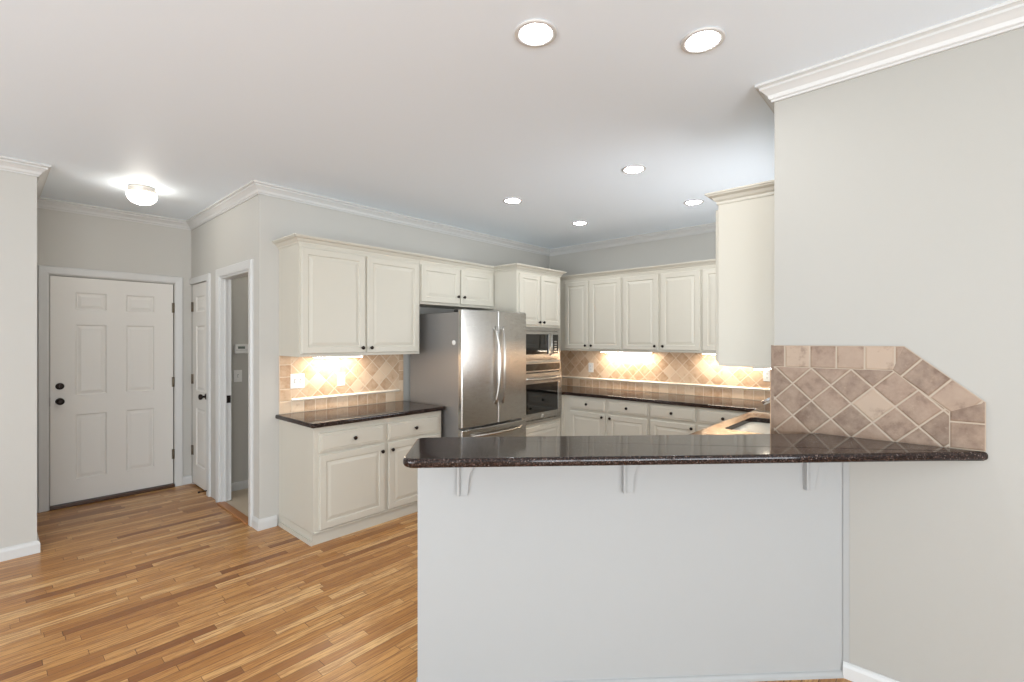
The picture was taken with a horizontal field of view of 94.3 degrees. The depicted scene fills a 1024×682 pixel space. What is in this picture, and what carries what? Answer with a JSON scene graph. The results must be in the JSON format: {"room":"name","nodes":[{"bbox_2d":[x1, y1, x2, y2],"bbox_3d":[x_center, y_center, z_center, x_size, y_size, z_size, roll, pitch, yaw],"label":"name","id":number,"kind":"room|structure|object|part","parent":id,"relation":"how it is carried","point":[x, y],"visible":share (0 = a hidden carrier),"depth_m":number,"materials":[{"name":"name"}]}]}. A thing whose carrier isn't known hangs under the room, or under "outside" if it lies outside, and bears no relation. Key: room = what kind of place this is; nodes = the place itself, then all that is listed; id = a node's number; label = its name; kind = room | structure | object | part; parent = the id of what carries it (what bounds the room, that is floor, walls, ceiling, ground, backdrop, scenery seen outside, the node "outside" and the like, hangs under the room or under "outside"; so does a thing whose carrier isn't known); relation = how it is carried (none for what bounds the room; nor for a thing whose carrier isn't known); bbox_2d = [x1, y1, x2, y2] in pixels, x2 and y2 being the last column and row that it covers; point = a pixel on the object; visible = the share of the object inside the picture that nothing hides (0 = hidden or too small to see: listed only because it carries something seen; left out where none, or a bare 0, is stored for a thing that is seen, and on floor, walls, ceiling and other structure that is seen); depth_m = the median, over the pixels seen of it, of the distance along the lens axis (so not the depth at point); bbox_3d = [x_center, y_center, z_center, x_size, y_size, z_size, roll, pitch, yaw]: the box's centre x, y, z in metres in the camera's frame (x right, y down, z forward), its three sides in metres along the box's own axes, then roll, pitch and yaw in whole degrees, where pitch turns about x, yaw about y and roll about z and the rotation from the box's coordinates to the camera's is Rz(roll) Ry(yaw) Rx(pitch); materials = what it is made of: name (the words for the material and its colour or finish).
{"room":"kitchen","nodes":[
{"label":"kitchen","id":0,"kind":"room"},
{"bbox_2d":[0,170,36,547],"bbox_3d":[-5.057,0.130,2.303,1.105,2.740,3.844,0,0,42],"label":"wall","id":1,"kind":"structure","parent":0,"point":[18,192],"depth_m":3.29,"materials":[{"name":"grey paint"}]},
{"bbox_2d":[0,533,39,561],"bbox_3d":[-5.046,1.457,2.304,1.121,0.086,3.860,0,0,42],"label":"baseboard","id":2,"kind":"structure","parent":1,"relation":"attached to","point":[25,549],"depth_m":3.29,"materials":[{"name":"grey paint"}]},
{"bbox_2d":[37,208,190,511],"bbox_3d":[-3.780,0.130,4.633,0.120,2.740,1.326,0,0,42],"label":"wall","id":3,"kind":"structure","parent":0,"point":[64,239],"depth_m":4.56,"materials":[{"name":"grey paint"}]},
{"bbox_2d":[38,265,182,512],"bbox_3d":[-3.774,0.421,4.535,0.020,2.158,1.068,0,0,42],"label":"door frame","id":4,"kind":"structure","parent":3,"relation":"attached to","point":[43,271],"depth_m":4.19,"materials":[{"name":"grey paint"}]},
{"bbox_2d":[50,276,174,505],"bbox_3d":[-3.774,0.445,4.537,0.106,2.040,0.922,0,0,42],"label":"door","id":5,"kind":"structure","parent":3,"relation":"in","point":[112,381],"depth_m":4.50,"materials":[{"name":"white paint"}]},
{"bbox_3d":[-4.024,0.545,4.230,0.066,0.060,0.060,0,0,42],"label":"knob","id":6,"kind":"part","parent":5,"relation":"part of","materials":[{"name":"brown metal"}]},
{"bbox_2d":[50,483,174,510],"bbox_3d":[-3.811,1.485,4.569,0.140,0.030,0.920,0,0,42],"label":"door threshold","id":7,"kind":"structure","parent":3,"relation":"attached to","point":[107,497],"depth_m":4.49,"materials":[{"name":"brown wood"}]},
{"bbox_2d":[183,475,191,484],"bbox_3d":[-3.393,1.457,4.960,0.016,0.086,0.081,0,0,42],"label":"baseboard","id":8,"kind":"structure","parent":3,"relation":"attached to","point":[186,479],"depth_m":4.96,"materials":[{"name":"white paint"}]},
{"bbox_2d":[191,197,253,515],"bbox_3d":[-2.701,0.130,4.448,1.730,2.740,0.085,0,0,42],"label":"wall","id":9,"kind":"structure","parent":0,"point":[227,239],"depth_m":4.43,"materials":[{"name":"grey paint"}]},
{"bbox_2d":[191,282,205,489],"bbox_3d":[-3.155,0.451,4.779,0.521,2.058,0.101,0,0,42],"label":"door","id":10,"kind":"structure","parent":9,"relation":"in","point":[198,306],"depth_m":4.82,"materials":[{"name":"white paint"}]},
{"bbox_3d":[-3.022,0.550,4.636,0.060,0.060,0.066,0,0,42],"label":"knob","id":11,"kind":"part","parent":10,"relation":"part of","materials":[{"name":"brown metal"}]},
{"bbox_2d":[189,273,210,496],"bbox_3d":[-3.140,0.427,4.774,0.639,2.145,0.018,0,0,42],"label":"door frame","id":12,"kind":"structure","parent":9,"relation":"attached to","point":[206,277],"depth_m":4.57,"materials":[{"name":"grey paint"}]},
{"bbox_2d":[217,501,247,523],"bbox_3d":[-2.416,1.493,4.137,0.730,0.014,0.065,0,0,42],"label":"threshold","id":13,"kind":"object","parent":9,"relation":"attached to","point":[242,517],"depth_m":4.13,"materials":[{"name":"brown wood"}]},
{"bbox_2d":[215,259,252,526],"bbox_3d":[-2.396,0.420,4.159,0.880,2.160,0.105,0,0,42],"label":"door frame","id":14,"kind":"structure","parent":9,"relation":"attached to","point":[248,264],"depth_m":4.38,"materials":[{"name":"grey paint"}]},
{"bbox_2d":[231,276,247,482],"bbox_3d":[-2.326,0.130,5.288,0.100,2.740,1.665,0,0,42],"label":"wall","id":15,"kind":"structure","parent":0,"point":[239,286],"depth_m":4.76,"materials":[{"name":"grey paint"}]},
{"bbox_2d":[234,370,241,381],"bbox_3d":[-2.738,0.355,4.747,0.014,0.120,0.075,0,0,42],"label":"switch plate","id":16,"kind":"object","parent":15,"relation":"attached to","point":[237,373],"visible":1,"depth_m":4.74,"materials":[{"name":"white plastic"}]},
{"bbox_2d":[231,480,247,491],"bbox_3d":[-2.283,1.457,5.249,0.016,0.086,1.665,0,0,42],"label":"baseboard","id":17,"kind":"structure","parent":15,"relation":"attached to","point":[240,485],"depth_m":4.75,"materials":[{"name":"grey paint"}]},
{"bbox_2d":[234,344,247,353],"bbox_3d":[-2.714,0.085,4.763,0.028,0.090,0.124,0,0,42],"label":"thermostat","id":18,"kind":"object","parent":15,"relation":"attached to","point":[240,348],"visible":0.91,"depth_m":4.75,"materials":[{"name":"white plastic"}]},
{"bbox_2d":[254,194,548,524],"bbox_3d":[-0.747,0.130,5.233,0.120,2.740,3.870,0,0,42],"label":"wall","id":19,"kind":"structure","parent":0,"point":[274,218],"depth_m":3.87,"materials":[{"name":"grey paint"}]},
{"bbox_2d":[252,515,276,530],"bbox_3d":[-1.997,1.457,3.832,0.131,0.086,0.146,0,0,42],"label":"baseboard","id":20,"kind":"structure","parent":19,"relation":"attached to","point":[268,522],"depth_m":3.78,"materials":[{"name":"white paint"}]},
{"bbox_2d":[279,354,402,413],"bbox_3d":[-1.486,0.362,4.304,0.028,0.475,1.200,0,0,42],"label":"tile backsplash","id":21,"kind":"structure","parent":19,"relation":"attached to","point":[369,379],"depth_m":4.23,"materials":[{"name":"tile"}]},
{"bbox_2d":[290,373,304,388],"bbox_3d":[-1.788,0.338,3.964,0.014,0.122,0.118,0,0,42],"label":"switch plate","id":22,"kind":"object","parent":21,"relation":"attached to","point":[296,380],"visible":1,"depth_m":3.96,"materials":[{"name":"white plastic"}]},
{"bbox_2d":[337,372,344,385],"bbox_3d":[-1.530,0.345,4.254,0.009,0.120,0.075,0,0,42],"label":"outlet plate","id":23,"kind":"object","parent":21,"relation":"attached to","point":[340,375],"visible":1,"depth_m":4.25,"materials":[{"name":"white plastic"}]},
{"bbox_2d":[272,233,422,356],"bbox_3d":[-1.381,-0.338,4.124,0.423,0.926,1.183,0,0,42],"label":"upper cabinet","id":24,"kind":"object","parent":19,"relation":"attached to","point":[337,298],"visible":1,"depth_m":3.88,"materials":[{"name":"beige paint"}]},
{"bbox_3d":[-1.428,-0.306,3.824,0.020,0.818,0.540,0,0,42],"label":"door","id":25,"kind":"part","parent":24,"relation":"part of","materials":[{"name":"beige paint"}]},
{"bbox_2d":[313,355,362,357],"bbox_3d":[-1.500,0.136,4.115,0.060,0.021,0.440,0,0,42],"label":"light","id":26,"kind":"object","parent":24,"relation":"attached to","point":[353,355],"visible":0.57,"depth_m":4.05,"materials":[{"name":"white plastic"}]},
{"bbox_3d":[-1.381,-0.771,4.124,0.423,0.060,1.183,0,0,42],"label":"crown","id":27,"kind":"part","parent":24,"relation":"part of","materials":[{"name":"beige paint"}]},
{"bbox_3d":[-1.054,-0.306,4.239,0.020,0.818,0.534,0,0,42],"label":"door","id":28,"kind":"part","parent":24,"relation":"part of","materials":[{"name":"beige paint"}]},
{"bbox_2d":[419,255,493,309],"bbox_3d":[-0.649,-0.573,4.935,0.423,0.456,0.998,0,0,42],"label":"upper cabinet","id":29,"kind":"object","parent":19,"relation":"attached to","point":[444,283],"visible":0.93,"depth_m":4.77,"materials":[{"name":"beige paint"}]},
{"bbox_3d":[-0.694,-0.541,4.638,0.020,0.348,0.473,0,0,42],"label":"door","id":30,"kind":"part","parent":29,"relation":"part of","materials":[{"name":"beige paint"}]},
{"bbox_3d":[-0.513,-0.771,4.812,0.055,0.060,0.998,0,0,42],"label":"crown","id":31,"kind":"part","parent":29,"relation":"part of","materials":[{"name":"beige paint"}]},
{"bbox_3d":[-0.364,-0.541,5.003,0.020,0.348,0.468,0,0,42],"label":"door","id":32,"kind":"part","parent":29,"relation":"part of","materials":[{"name":"beige paint"}]},
{"bbox_2d":[0,483,851,681],"bbox_3d":[-0.299,1.547,1.348,9.690,0.106,9.040,0,0,42],"label":"floor","id":33,"kind":"structure","parent":0,"point":[168,584],"depth_m":2.75,"materials":[{"name":"brown wood"}]},
{"bbox_2d":[278,411,440,545],"bbox_3d":[-1.258,1.067,4.083,0.660,0.865,1.203,0,0,42],"label":"base cabinet","id":34,"kind":"object","parent":33,"relation":"on","point":[336,481],"visible":0.88,"depth_m":3.72,"materials":[{"name":"beige paint"}]},
{"bbox_3d":[-1.228,0.752,3.685,0.020,0.139,0.550,0,0,42],"label":"drawer","id":35,"kind":"part","parent":34,"relation":"part of","materials":[{"name":"beige paint"}]},
{"bbox_3d":[-1.228,1.117,3.685,0.020,0.549,0.550,0,0,42],"label":"door","id":36,"kind":"part","parent":34,"relation":"part of","materials":[{"name":"beige paint"}]},
{"bbox_2d":[275,400,444,427],"bbox_3d":[-1.261,0.618,4.089,0.650,0.035,1.238,0,0,42],"label":"countertop","id":37,"kind":"structure","parent":34,"relation":"on","point":[360,413],"depth_m":3.90,"materials":[{"name":"brown stone"}]},
{"bbox_3d":[-1.052,1.407,3.905,0.026,0.015,1.190,0,0,42],"label":"foot rail","id":38,"kind":"part","parent":34,"relation":"part of","materials":[{"name":"beige paint"}]},
{"bbox_3d":[-0.844,0.752,4.110,0.020,0.139,0.537,0,0,42],"label":"drawer","id":39,"kind":"part","parent":34,"relation":"part of","materials":[{"name":"beige paint"}]},
{"bbox_3d":[-0.842,1.117,4.112,0.020,0.549,0.533,0,0,42],"label":"door","id":40,"kind":"part","parent":34,"relation":"part of","materials":[{"name":"beige paint"}]},
{"bbox_2d":[410,309,525,436],"bbox_3d":[-0.407,0.598,4.785,0.874,1.765,0.888,0,0,42],"label":"refrigerator","id":41,"kind":"object","parent":33,"relation":"on","point":[470,363],"visible":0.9,"depth_m":4.46,"materials":[{"name":"grey metal"}]},
{"bbox_3d":[-0.307,0.253,4.398,0.073,1.065,0.440,0,0,42],"label":"door","id":42,"kind":"part","parent":41,"relation":"part of","materials":[{"name":"silver metal"}]},
{"bbox_3d":[-0.158,1.103,4.563,0.073,0.595,0.885,0,0,42],"label":"freezer drawer","id":43,"kind":"part","parent":41,"relation":"part of","materials":[{"name":"silver metal"}]},
{"bbox_3d":[-0.114,0.865,4.524,0.078,0.022,0.695,0,0,42],"label":"handle","id":44,"kind":"part","parent":41,"relation":"part of","materials":[{"name":"silver metal"}]},
{"bbox_3d":[-0.138,0.235,4.486,0.078,0.738,0.027,0,0,22],"label":"handle","id":45,"kind":"part","parent":41,"relation":"part of","materials":[{"name":"silver metal"}]},
{"bbox_3d":[-0.078,0.235,4.552,0.027,0.738,0.078,0,0,-28],"label":"handle","id":46,"kind":"part","parent":41,"relation":"part of","materials":[{"name":"silver metal"}]},
{"bbox_3d":[-0.009,0.253,4.729,0.073,1.065,0.438,0,0,42],"label":"door","id":47,"kind":"part","parent":41,"relation":"part of","materials":[{"name":"silver metal"}]},
{"bbox_2d":[485,263,566,435],"bbox_3d":[0.068,0.350,5.482,0.754,2.303,0.880,0,0,42],"label":"tall cabinet","id":48,"kind":"object","parent":33,"relation":"on","point":[534,291],"visible":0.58,"depth_m":5.18,"materials":[{"name":"beige paint"}]},
{"bbox_3d":[0.193,-0.442,5.125,0.020,0.547,0.348,0,0,42],"label":"door","id":49,"kind":"part","parent":48,"relation":"part of","materials":[{"name":"beige paint"}]},
{"bbox_3d":[0.069,-0.771,5.481,0.752,0.060,0.880,0,0,42],"label":"crown","id":50,"kind":"part","parent":48,"relation":"part of","materials":[{"name":"beige paint"}]},
{"bbox_2d":[523,361,561,424],"bbox_3d":[0.140,0.570,5.417,0.650,0.660,0.732,0,0,42],"label":"wall oven","id":51,"kind":"object","parent":48,"relation":"in","point":[543,379],"visible":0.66,"depth_m":5.26,"materials":[{"name":"silver metal"}]},
{"bbox_3d":[0.316,0.292,5.258,0.025,0.105,0.726,0,0,42],"label":"control panel","id":52,"kind":"part","parent":51,"relation":"part of","materials":[{"name":"silver metal"}]},
{"bbox_3d":[0.318,0.884,5.255,0.029,0.032,0.726,0,0,42],"label":"trim","id":53,"kind":"part","parent":51,"relation":"part of","materials":[{"name":"silver metal"}]},
{"bbox_3d":[0.355,0.417,5.222,0.070,0.037,0.666,0,0,42],"label":"handle","id":54,"kind":"part","parent":51,"relation":"part of","materials":[{"name":"silver metal"}]},
{"bbox_2d":[526,327,559,360],"bbox_3d":[0.163,0.041,5.396,0.513,0.364,0.730,0,0,42],"label":"microwave","id":55,"kind":"object","parent":48,"relation":"in","point":[542,344],"visible":0.65,"depth_m":5.27,"materials":[{"name":"silver metal"}]},
{"bbox_3d":[0.266,0.044,5.198,0.029,0.290,0.494,0,0,42],"label":"door","id":56,"kind":"part","parent":55,"relation":"part of","materials":[{"name":"black glass"}]},
{"bbox_3d":[0.484,0.044,5.439,0.029,0.290,0.152,0,0,42],"label":"control panel","id":57,"kind":"part","parent":55,"relation":"part of","materials":[{"name":"silver metal"}]},
{"bbox_3d":[0.314,1.150,5.259,0.020,0.420,0.710,0,0,42],"label":"drawer","id":58,"kind":"part","parent":48,"relation":"part of","materials":[{"name":"beige paint"}]},
{"bbox_3d":[0.435,-0.442,5.394,0.020,0.547,0.348,0,0,42],"label":"door","id":59,"kind":"part","parent":48,"relation":"part of","materials":[{"name":"beige paint"}]},
{"bbox_2d":[560,395,649,435],"bbox_3d":[1.201,1.067,5.452,1.091,0.865,0.696,0,0,42],"label":"base cabinet","id":60,"kind":"object","parent":33,"relation":"on","point":[580,416],"visible":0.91,"depth_m":5.22,"materials":[{"name":"beige paint"}]},
{"bbox_3d":[0.850,0.718,5.362,0.465,0.125,0.020,0,0,42],"label":"drawer","id":61,"kind":"part","parent":60,"relation":"part of","materials":[{"name":"beige paint"}]},
{"bbox_3d":[0.850,1.090,5.362,0.465,0.560,0.020,0,0,42],"label":"door","id":62,"kind":"part","parent":60,"relation":"part of","materials":[{"name":"beige paint"}]},
{"bbox_3d":[1.220,0.718,5.027,0.456,0.125,0.020,0,0,42],"label":"drawer","id":63,"kind":"part","parent":60,"relation":"part of","materials":[{"name":"beige paint"}]},
{"bbox_3d":[1.220,1.090,5.027,0.456,0.560,0.020,0,0,42],"label":"door","id":64,"kind":"part","parent":60,"relation":"part of","materials":[{"name":"beige paint"}]},
{"bbox_2d":[650,403,746,434],"bbox_3d":[1.973,1.067,4.759,0.980,0.865,0.690,0,0,42],"label":"base cabinet","id":65,"kind":"object","parent":33,"relation":"on","point":[665,419],"visible":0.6,"depth_m":4.62,"materials":[{"name":"beige paint"}]},
{"bbox_3d":[1.585,0.718,4.699,0.458,0.125,0.020,0,0,42],"label":"drawer","id":66,"kind":"part","parent":65,"relation":"part of","materials":[{"name":"beige paint"}]},
{"bbox_3d":[1.585,1.090,4.699,0.458,0.560,0.020,0,0,42],"label":"door","id":67,"kind":"part","parent":65,"relation":"part of","materials":[{"name":"beige paint"}]},
{"bbox_3d":[1.949,1.090,4.370,0.466,0.560,0.020,0,0,42],"label":"door","id":68,"kind":"part","parent":65,"relation":"part of","materials":[{"name":"beige paint"}]},
{"bbox_3d":[1.949,0.718,4.370,0.466,0.125,0.020,0,0,42],"label":"drawer","id":69,"kind":"part","parent":65,"relation":"part of","materials":[{"name":"beige paint"}]},
{"bbox_2d":[0,0,1009,248],"bbox_3d":[-0.299,-1.290,1.348,9.690,0.100,9.040,0,0,42],"label":"ceiling","id":70,"kind":"structure","parent":0,"point":[430,110],"depth_m":2.43,"materials":[{"name":"white paint"}]},
{"bbox_2d":[126,184,156,204],"bbox_3d":[-2.995,-1.170,3.845,0.201,0.139,0.201,0,0,42],"label":"flush ceiling light","id":71,"kind":"object","parent":70,"relation":"attached to","point":[139,194],"visible":1,"depth_m":3.78,"materials":[{"name":"white glass"}]},
{"bbox_2d":[503,198,521,203],"bbox_3d":[0.007,-1.236,4.207,0.172,0.007,0.172,0,0,42],"label":"recessed light","id":72,"kind":"object","parent":70,"relation":"in","point":[507,200],"visible":1,"depth_m":4.19,"materials":[{"name":"white"}]},
{"bbox_2d":[514,19,556,46],"bbox_3d":[0.096,-1.236,1.915,0.172,0.007,0.172,0,0,42],"label":"recessed light","id":73,"kind":"object","parent":70,"relation":"in","point":[532,32],"visible":1,"depth_m":1.91,"materials":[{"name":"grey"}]},
{"bbox_2d":[572,221,587,225],"bbox_3d":[0.716,-1.236,5.013,0.172,0.007,0.172,0,0,42],"label":"recessed light","id":74,"kind":"object","parent":70,"relation":"in","point":[577,223],"visible":1,"depth_m":5.01,"materials":[{"name":"white"}]},
{"bbox_2d":[622,165,645,173],"bbox_3d":[0.881,-1.236,3.435,0.172,0.007,0.172,0,0,42],"label":"recessed light","id":75,"kind":"object","parent":70,"relation":"in","point":[632,169],"visible":1,"depth_m":3.43,"materials":[{"name":"white"}]},
{"bbox_2d":[684,199,703,204],"bbox_3d":[1.628,-1.236,4.253,0.172,0.007,0.172,0,0,42],"label":"recessed light","id":76,"kind":"object","parent":70,"relation":"in","point":[694,201],"visible":1,"depth_m":4.25,"materials":[{"name":"white"}]},
{"bbox_2d":[681,27,725,53],"bbox_3d":[0.787,-1.236,1.961,0.172,0.007,0.172,0,0,42],"label":"recessed light","id":77,"kind":"object","parent":70,"relation":"in","point":[705,39],"visible":1,"depth_m":1.96,"materials":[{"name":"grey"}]},
{"bbox_2d":[418,462,842,681],"bbox_3d":[0.538,0.980,2.110,1.887,1.041,0.069,0,0,-3],"label":"wall","id":78,"kind":"structure","parent":0,"point":[539,573],"depth_m":2.07,"materials":[{"name":"grey paint"}]},
{"bbox_2d":[457,467,473,496],"bbox_3d":[-0.146,0.560,2.041,0.178,0.203,0.050,0,0,-3],"label":"corbel","id":79,"kind":"object","parent":78,"relation":"attached to","point":[463,474],"visible":0.47,"depth_m":2.02,"materials":[{"name":"grey paint"}]},
{"bbox_3d":[-0.229,0.560,2.037,0.012,0.203,0.050,0,0,-3],"label":"plate","id":80,"kind":"part","parent":79,"relation":"part of","materials":[{"name":"grey paint"}]},
{"bbox_2d":[416,670,843,681],"bbox_3d":[0.531,1.487,2.103,1.901,0.026,0.083,0,0,-3],"label":"baseboard","id":81,"kind":"structure","parent":78,"relation":"attached to","point":[780,676],"depth_m":2.09,"materials":[{"name":"grey paint"}]},
{"bbox_2d":[622,465,638,493],"bbox_3d":[0.569,0.560,2.078,0.178,0.203,0.050,0,0,-3],"label":"corbel","id":82,"kind":"object","parent":78,"relation":"attached to","point":[628,471],"visible":0.44,"depth_m":2.06,"materials":[{"name":"grey paint"}]},
{"bbox_3d":[0.486,0.560,2.073,0.012,0.203,0.050,0,0,-3],"label":"plate","id":83,"kind":"part","parent":82,"relation":"part of","materials":[{"name":"grey paint"}]},
{"bbox_2d":[403,433,987,467],"bbox_3d":[0.700,0.442,1.949,2.218,0.034,0.400,0,0,-3],"label":"countertop","id":84,"kind":"structure","parent":78,"relation":"on","point":[525,451],"depth_m":1.82,"materials":[{"name":"stone"}]},
{"bbox_2d":[803,463,819,490],"bbox_3d":[1.386,0.560,2.119,0.178,0.203,0.050,0,0,-3],"label":"corbel","id":85,"kind":"object","parent":78,"relation":"attached to","point":[809,469],"visible":0.36,"depth_m":2.10,"materials":[{"name":"grey paint"}]},
{"bbox_3d":[1.303,0.560,2.115,0.012,0.203,0.050,0,0,-3],"label":"plate","id":86,"kind":"part","parent":85,"relation":"part of","materials":[{"name":"grey paint"}]},
{"bbox_3d":[1.392,0.560,2.120,0.166,0.203,0.028,0,0,-3],"label":"bracket arm","id":87,"kind":"part","parent":85,"relation":"part of","materials":[{"name":"grey paint"}]},
{"bbox_2d":[843,462,848,662],"bbox_3d":[1.488,0.945,2.115,0.022,0.971,0.006,0,0,42],"label":"trim","id":88,"kind":"structure","parent":78,"relation":"attached to","point":[845,464],"depth_m":2.11,"materials":[{"name":"grey paint"}]},
{"bbox_2d":[549,232,715,275],"bbox_3d":[1.857,0.130,5.409,3.510,2.740,0.120,0,0,42],"label":"wall","id":89,"kind":"structure","parent":0,"point":[697,247],"depth_m":5.64,"materials":[{"name":"grey paint"}]},
{"bbox_2d":[560,270,622,350],"bbox_3d":[0.871,-0.338,5.946,1.307,0.926,0.405,0,0,42],"label":"upper cabinet","id":90,"kind":"object","parent":89,"relation":"attached to","point":[591,304],"visible":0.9,"depth_m":5.64,"materials":[{"name":"beige paint"}]},
{"bbox_3d":[0.789,-0.306,5.807,0.340,0.818,0.020,0,0,42],"label":"door","id":91,"kind":"part","parent":90,"relation":"part of","materials":[{"name":"beige paint"}]},
{"bbox_3d":[0.754,-0.771,5.816,1.307,0.060,0.055,0,0,42],"label":"crown","id":92,"kind":"part","parent":90,"relation":"part of","materials":[{"name":"beige paint"}]},
{"bbox_3d":[1.085,-0.306,5.540,0.413,0.818,0.020,0,0,42],"label":"door","id":93,"kind":"part","parent":90,"relation":"part of","materials":[{"name":"beige paint"}]},
{"bbox_2d":[600,351,652,352],"bbox_3d":[1.346,0.136,5.641,0.660,0.021,0.060,0,0,42],"label":"light","id":94,"kind":"object","parent":90,"relation":"attached to","point":[600,351],"visible":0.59,"depth_m":5.65,"materials":[{"name":"white plastic"}]},
{"bbox_2d":[620,261,701,352],"bbox_3d":[1.687,-0.338,5.209,0.891,0.926,0.405,0,0,42],"label":"upper cabinet","id":95,"kind":"object","parent":89,"relation":"attached to","point":[662,304],"visible":0.97,"depth_m":5.06,"materials":[{"name":"beige paint"}]},
{"bbox_3d":[1.415,-0.306,5.242,0.417,0.818,0.020,0,0,42],"label":"door","id":96,"kind":"part","parent":95,"relation":"part of","materials":[{"name":"beige paint"}]},
{"bbox_3d":[1.570,-0.771,5.079,0.891,0.060,0.055,0,0,42],"label":"crown","id":97,"kind":"part","parent":95,"relation":"part of","materials":[{"name":"beige paint"}]},
{"bbox_3d":[1.748,-0.306,4.942,0.416,0.818,0.020,0,0,42],"label":"door","id":98,"kind":"part","parent":95,"relation":"part of","materials":[{"name":"beige paint"}]},
{"bbox_2d":[560,350,769,400],"bbox_3d":[1.763,0.362,5.395,3.390,0.475,0.028,0,0,42],"label":"tile backsplash","id":99,"kind":"structure","parent":89,"relation":"attached to","point":[698,374],"depth_m":5.42,"materials":[{"name":"tile"}]},
{"bbox_2d":[588,363,593,371],"bbox_3d":[1.009,0.345,6.074,0.075,0.120,0.009,0,0,42],"label":"outlet plate","id":100,"kind":"object","parent":99,"relation":"attached to","point":[590,365],"visible":1,"depth_m":6.07,"materials":[{"name":"white plastic"}]},
{"bbox_2d":[763,369,769,381],"bbox_3d":[2.527,0.345,4.704,0.075,0.120,0.009,0,0,42],"label":"outlet plate","id":101,"kind":"object","parent":99,"relation":"attached to","point":[766,373],"visible":0.88,"depth_m":4.71,"materials":[{"name":"white plastic"}]},
{"bbox_2d":[700,259,715,352],"bbox_3d":[2.314,-0.338,4.643,0.800,0.926,0.405,0,0,42],"label":"upper cabinet","id":102,"kind":"object","parent":89,"relation":"attached to","point":[708,266],"visible":0.16,"depth_m":4.74,"materials":[{"name":"beige paint"}]},
{"bbox_3d":[2.197,-0.771,4.513,0.800,0.060,0.055,0,0,42],"label":"crown","id":103,"kind":"part","parent":102,"relation":"part of","materials":[{"name":"beige paint"}]},
{"bbox_2d":[733,422,769,433],"bbox_3d":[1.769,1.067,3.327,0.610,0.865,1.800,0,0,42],"label":"sink","id":104,"kind":"object","parent":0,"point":[755,427],"visible":0.02,"depth_m":3.43,"materials":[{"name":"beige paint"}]},
{"bbox_2d":[562,385,769,434],"bbox_3d":[0.935,0.618,4.477,3.390,0.035,2.500,0,0,42],"label":"countertop","id":105,"kind":"structure","parent":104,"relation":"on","point":[756,410],"depth_m":4.67,"materials":[{"name":"brown stone"}]},
{"bbox_2d":[762,397,769,404],"bbox_3d":[1.885,0.479,3.282,0.290,0.241,0.060,0,0,42],"label":"kitchen faucet","id":106,"kind":"object","parent":105,"relation":"on","point":[767,400],"visible":0.08,"depth_m":3.35,"materials":[{"name":"silver metal"}]},
{"bbox_2d":[774,27,1023,681],"bbox_3d":[2.876,0.130,0.948,4.200,2.740,0.120,0,0,42],"label":"wall","id":107,"kind":"structure","parent":0,"point":[899,189],"depth_m":1.94,"materials":[{"name":"grey paint"}]},
{"bbox_2d":[0,0,1023,255],"bbox_3d":[-0.445,-1.199,3.278,10.378,0.082,6.681,0,0,6],"label":"crown molding","id":108,"kind":"structure","parent":107,"relation":"attached to","point":[1007,16],"depth_m":3.27,"materials":[{"name":"grey paint"}]},
{"bbox_2d":[843,661,899,681],"bbox_3d":[2.933,1.466,0.804,3.923,0.069,0.016,0,0,42],"label":"baseboard","id":109,"kind":"structure","parent":107,"relation":"attached to","point":[854,673],"depth_m":2.07,"materials":[{"name":"grey paint"}]},
{"bbox_2d":[771,345,985,451],"bbox_3d":[1.569,0.324,2.099,0.741,0.602,0.102,0,0,42],"label":"tile backsplash","id":110,"kind":"structure","parent":107,"relation":"attached to","point":[886,393],"depth_m":2.05,"materials":[{"name":"beige tile"}]},
{"bbox_3d":[2.235,0.130,3.297,0.120,2.740,2.510,0,0,42],"label":"wall","id":111,"kind":"structure","parent":0,"visible":0},
{"bbox_2d":[704,180,773,367],"bbox_3d":[1.381,-0.333,2.704,0.353,0.946,0.575,0,0,42],"label":"upper cabinet","id":112,"kind":"object","parent":111,"relation":"attached to","point":[744,214],"visible":0.8,"depth_m":2.52,"materials":[{"name":"beige paint"}]},
{"bbox_3d":[1.302,-0.301,2.813,0.020,0.838,0.494,0,0,42],"label":"door","id":113,"kind":"part","parent":112,"relation":"part of","materials":[{"name":"beige paint"}]},
{"bbox_3d":[1.381,-0.776,2.704,0.353,0.060,0.575,0,0,42],"label":"crown","id":114,"kind":"part","parent":112,"relation":"part of","materials":[{"name":"beige paint"}]},
{"bbox_2d":[753,367,770,369],"bbox_3d":[1.434,0.150,2.693,0.060,0.021,0.260,0,0,42],"label":"light","id":115,"kind":"object","parent":112,"relation":"attached to","point":[754,368],"visible":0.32,"depth_m":2.60,"materials":[{"name":"white plastic"}]},
{"bbox_2d":[770,369,770,433],"bbox_3d":[2.136,0.370,3.299,0.028,0.460,2.616,0,0,42],"label":"tile backsplash","id":116,"kind":"structure","parent":111,"relation":"attached to","point":[770,369],"depth_m":2.32,"materials":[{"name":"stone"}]}
]}

